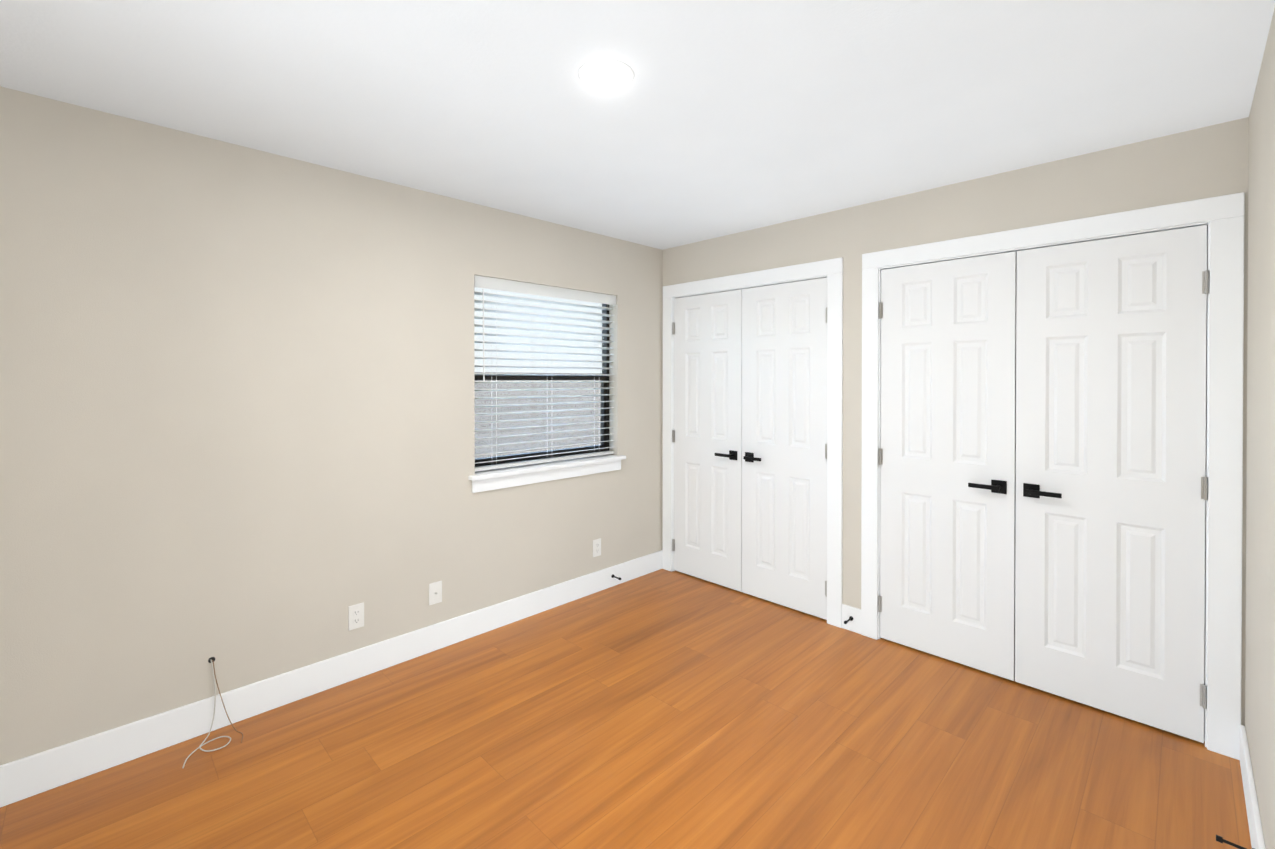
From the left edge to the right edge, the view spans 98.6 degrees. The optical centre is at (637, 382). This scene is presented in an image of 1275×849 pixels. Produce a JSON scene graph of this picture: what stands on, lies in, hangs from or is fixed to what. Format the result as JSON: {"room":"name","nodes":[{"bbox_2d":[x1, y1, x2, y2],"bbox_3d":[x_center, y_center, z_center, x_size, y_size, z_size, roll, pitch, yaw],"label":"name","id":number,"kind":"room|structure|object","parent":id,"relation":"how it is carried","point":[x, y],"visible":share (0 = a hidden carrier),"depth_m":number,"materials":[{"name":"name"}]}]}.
{"room":"empty bedroom","nodes":[
{"label":"empty bedroom","id":0,"kind":"room"},
{"bbox_2d":[0,86,662,764],"bbox_3d":[-0.952,0.211,3.161,4.830,2.440,0.140,0,0,-45],"label":"wall","id":1,"kind":"structure","parent":0,"point":[238,412],"depth_m":2.33,"materials":[{"name":"paint"}]},
{"bbox_2d":[0,550,661,807],"bbox_3d":[-1.156,1.363,2.855,3.820,0.140,0.014,0,0,-45],"label":"baseboard","id":2,"kind":"structure","parent":1,"relation":"attached to","point":[34,774],"depth_m":2.40,"materials":[{"name":"white wood"}]},
{"bbox_2d":[348,602,363,630],"bbox_3d":[-1.361,1.134,2.653,0.070,0.115,0.008,0,0,-45],"label":"electrical outlet","id":3,"kind":"object","parent":1,"relation":"attached to","point":[355,616],"visible":1,"depth_m":2.65,"materials":[{"name":"white plastic"}]},
{"bbox_2d":[429,580,441,605],"bbox_3d":[-1.078,1.127,2.930,0.070,0.115,0.016,0,0,-45],"label":"cable wall plate","id":4,"kind":"object","parent":1,"relation":"attached to","point":[435,592],"visible":1,"depth_m":2.93,"materials":[{"name":"white plastic"}]},
{"bbox_2d":[474,288,608,471],"bbox_3d":[-0.608,-0.034,3.558,1.100,1.155,0.050,0,0,-45],"label":"window","id":5,"kind":"structure","parent":1,"relation":"in","point":[603,445],"depth_m":3.60,"materials":[{"name":"glass"}]},
{"bbox_2d":[474,275,615,471],"bbox_3d":[-0.559,-0.051,3.509,1.088,1.116,0.069,0,0,-45],"label":"window blinds","id":6,"kind":"object","parent":5,"relation":"attached to","point":[516,286],"visible":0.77,"depth_m":3.44,"materials":[{"name":"white plastic"}]},
{"bbox_2d":[468,454,625,492],"bbox_3d":[-0.543,0.569,3.497,1.180,0.100,0.132,0,0,-45],"label":"window sill","id":7,"kind":"structure","parent":1,"relation":"attached to","point":[488,480],"depth_m":3.40,"materials":[{"name":"white wood"}]},
{"bbox_2d":[593,538,600,556],"bbox_3d":[-0.276,1.127,3.736,0.070,0.115,0.008,0,0,-45],"label":"electrical outlet","id":8,"kind":"object","parent":1,"relation":"attached to","point":[596,547],"visible":1,"depth_m":3.73,"materials":[{"name":"white plastic"}]},
{"bbox_2d":[0,569,1251,848],"bbox_3d":[0.157,1.487,2.056,4.830,0.100,3.280,0,0,-45],"label":"floor","id":9,"kind":"structure","parent":0,"point":[666,709],"depth_m":2.09,"materials":[{"name":"brown wood"}]},
{"bbox_2d":[183,657,242,767],"bbox_3d":[-1.696,1.286,2.180,0.199,0.303,0.215,0,0,-45],"label":"cord","id":10,"kind":"object","parent":9,"relation":"on","point":[211,660],"visible":1,"depth_m":2.25,"materials":[{"name":"grey plastic"}]},
{"bbox_2d":[0,0,1274,249],"bbox_3d":[0.157,-1.063,2.042,4.830,0.120,3.280,0,0,-45],"label":"ceiling","id":11,"kind":"structure","parent":0,"point":[716,118],"depth_m":1.86,"materials":[{"name":"paint"}]},
{"bbox_2d":[578,59,634,89],"bbox_3d":[-0.102,-0.998,1.784,0.184,0.006,0.184,0,0,-45],"label":"recessed light","id":12,"kind":"object","parent":11,"relation":"in","point":[606,74],"visible":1,"depth_m":1.77,"materials":[{"name":"white plastic"}]},
{"bbox_2d":[662,117,1248,725],"bbox_3d":[1.294,0.210,3.182,0.120,2.440,3.000,0,0,-45],"label":"wall","id":13,"kind":"structure","parent":0,"point":[1194,165],"depth_m":2.75,"materials":[{"name":"paint"}]},
{"bbox_2d":[672,289,741,591],"bbox_3d":[0.476,0.393,3.906,0.093,2.043,0.612,0,0,-45],"label":"closet door","id":14,"kind":"structure","parent":13,"relation":"in","point":[707,440],"depth_m":3.89,"materials":[{"name":"white wood"}]},
{"bbox_2d":[662,257,842,627],"bbox_3d":[0.743,0.388,3.736,0.120,2.079,1.256,0,0,-45],"label":"door frame","id":15,"kind":"structure","parent":13,"relation":"attached to","point":[673,355],"depth_m":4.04,"materials":[{"name":"white wood"}]},
{"bbox_2d":[742,278,826,619],"bbox_3d":[0.912,0.395,3.469,0.093,2.043,0.612,0,0,-45],"label":"closet door","id":16,"kind":"structure","parent":13,"relation":"in","point":[784,444],"depth_m":3.46,"materials":[{"name":"white wood"}]},
{"bbox_2d":[844,616,852,623],"bbox_3d":[1.201,1.356,3.121,0.080,0.023,0.024,0,0,-45],"label":"door stop","id":17,"kind":"object","parent":13,"relation":"attached to","point":[849,619],"visible":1,"depth_m":3.12,"materials":[{"name":"black metal"}]},
{"bbox_2d":[842,604,860,633],"bbox_3d":[1.234,1.361,3.154,0.014,0.140,0.115,0,0,-45],"label":"baseboard","id":18,"kind":"structure","parent":13,"relation":"attached to","point":[854,624],"depth_m":3.14,"materials":[{"name":"white wood"}]},
{"bbox_2d":[878,252,1016,680],"bbox_3d":[1.560,0.399,2.819,0.093,2.043,0.632,0,0,-45],"label":"closet door","id":19,"kind":"structure","parent":13,"relation":"in","point":[947,456],"depth_m":2.80,"materials":[{"name":"white wood"}]},
{"bbox_2d":[861,192,1244,759],"bbox_3d":[1.834,0.394,2.642,0.120,2.079,1.296,0,0,-45],"label":"door frame","id":20,"kind":"structure","parent":13,"relation":"attached to","point":[1207,400],"depth_m":2.19,"materials":[{"name":"white wood"}]},
{"bbox_2d":[1015,225,1208,742],"bbox_3d":[2.010,0.402,2.368,0.093,2.043,0.632,0,0,-45],"label":"closet door","id":21,"kind":"structure","parent":13,"relation":"in","point":[1111,488],"depth_m":2.35,"materials":[{"name":"white wood"}]},
{"bbox_2d":[1245,8,1274,848],"bbox_3d":[1.266,0.224,0.937,4.830,2.440,0.140,0,0,-45],"label":"wall","id":22,"kind":"structure","parent":0,"point":[1260,622],"depth_m":1.65,"materials":[{"name":"paint"}]},
{"bbox_2d":[1216,835,1253,848],"bbox_3d":[1.762,1.365,1.614,0.024,0.023,0.080,0,0,-45],"label":"door stop","id":23,"kind":"object","parent":22,"relation":"attached to","point":[1220,839],"visible":1,"depth_m":1.62,"materials":[{"name":"black metal"}]},
{"bbox_2d":[1240,725,1265,848],"bbox_3d":[0.946,1.375,0.734,3.801,0.140,0.014,0,0,-45],"label":"baseboard","id":24,"kind":"structure","parent":22,"relation":"attached to","point":[1254,823],"depth_m":1.77,"materials":[{"name":"white"}]},
{"label":"outside","id":25,"kind":"structure","parent":0,"visible":0},
{"bbox_3d":[-9.620,1.732,15.723,50.000,0.150,29.840,0,0,-45],"label":"ground","id":26,"kind":"structure","parent":25,"visible":0},
{"bbox_2d":[474,372,600,458],"bbox_3d":[-2.206,0.776,8.282,22.100,1.850,0.200,0,0,-45],"label":"screen","id":27,"kind":"object","parent":26,"relation":"on","point":[512,424],"depth_m":8.74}
]}

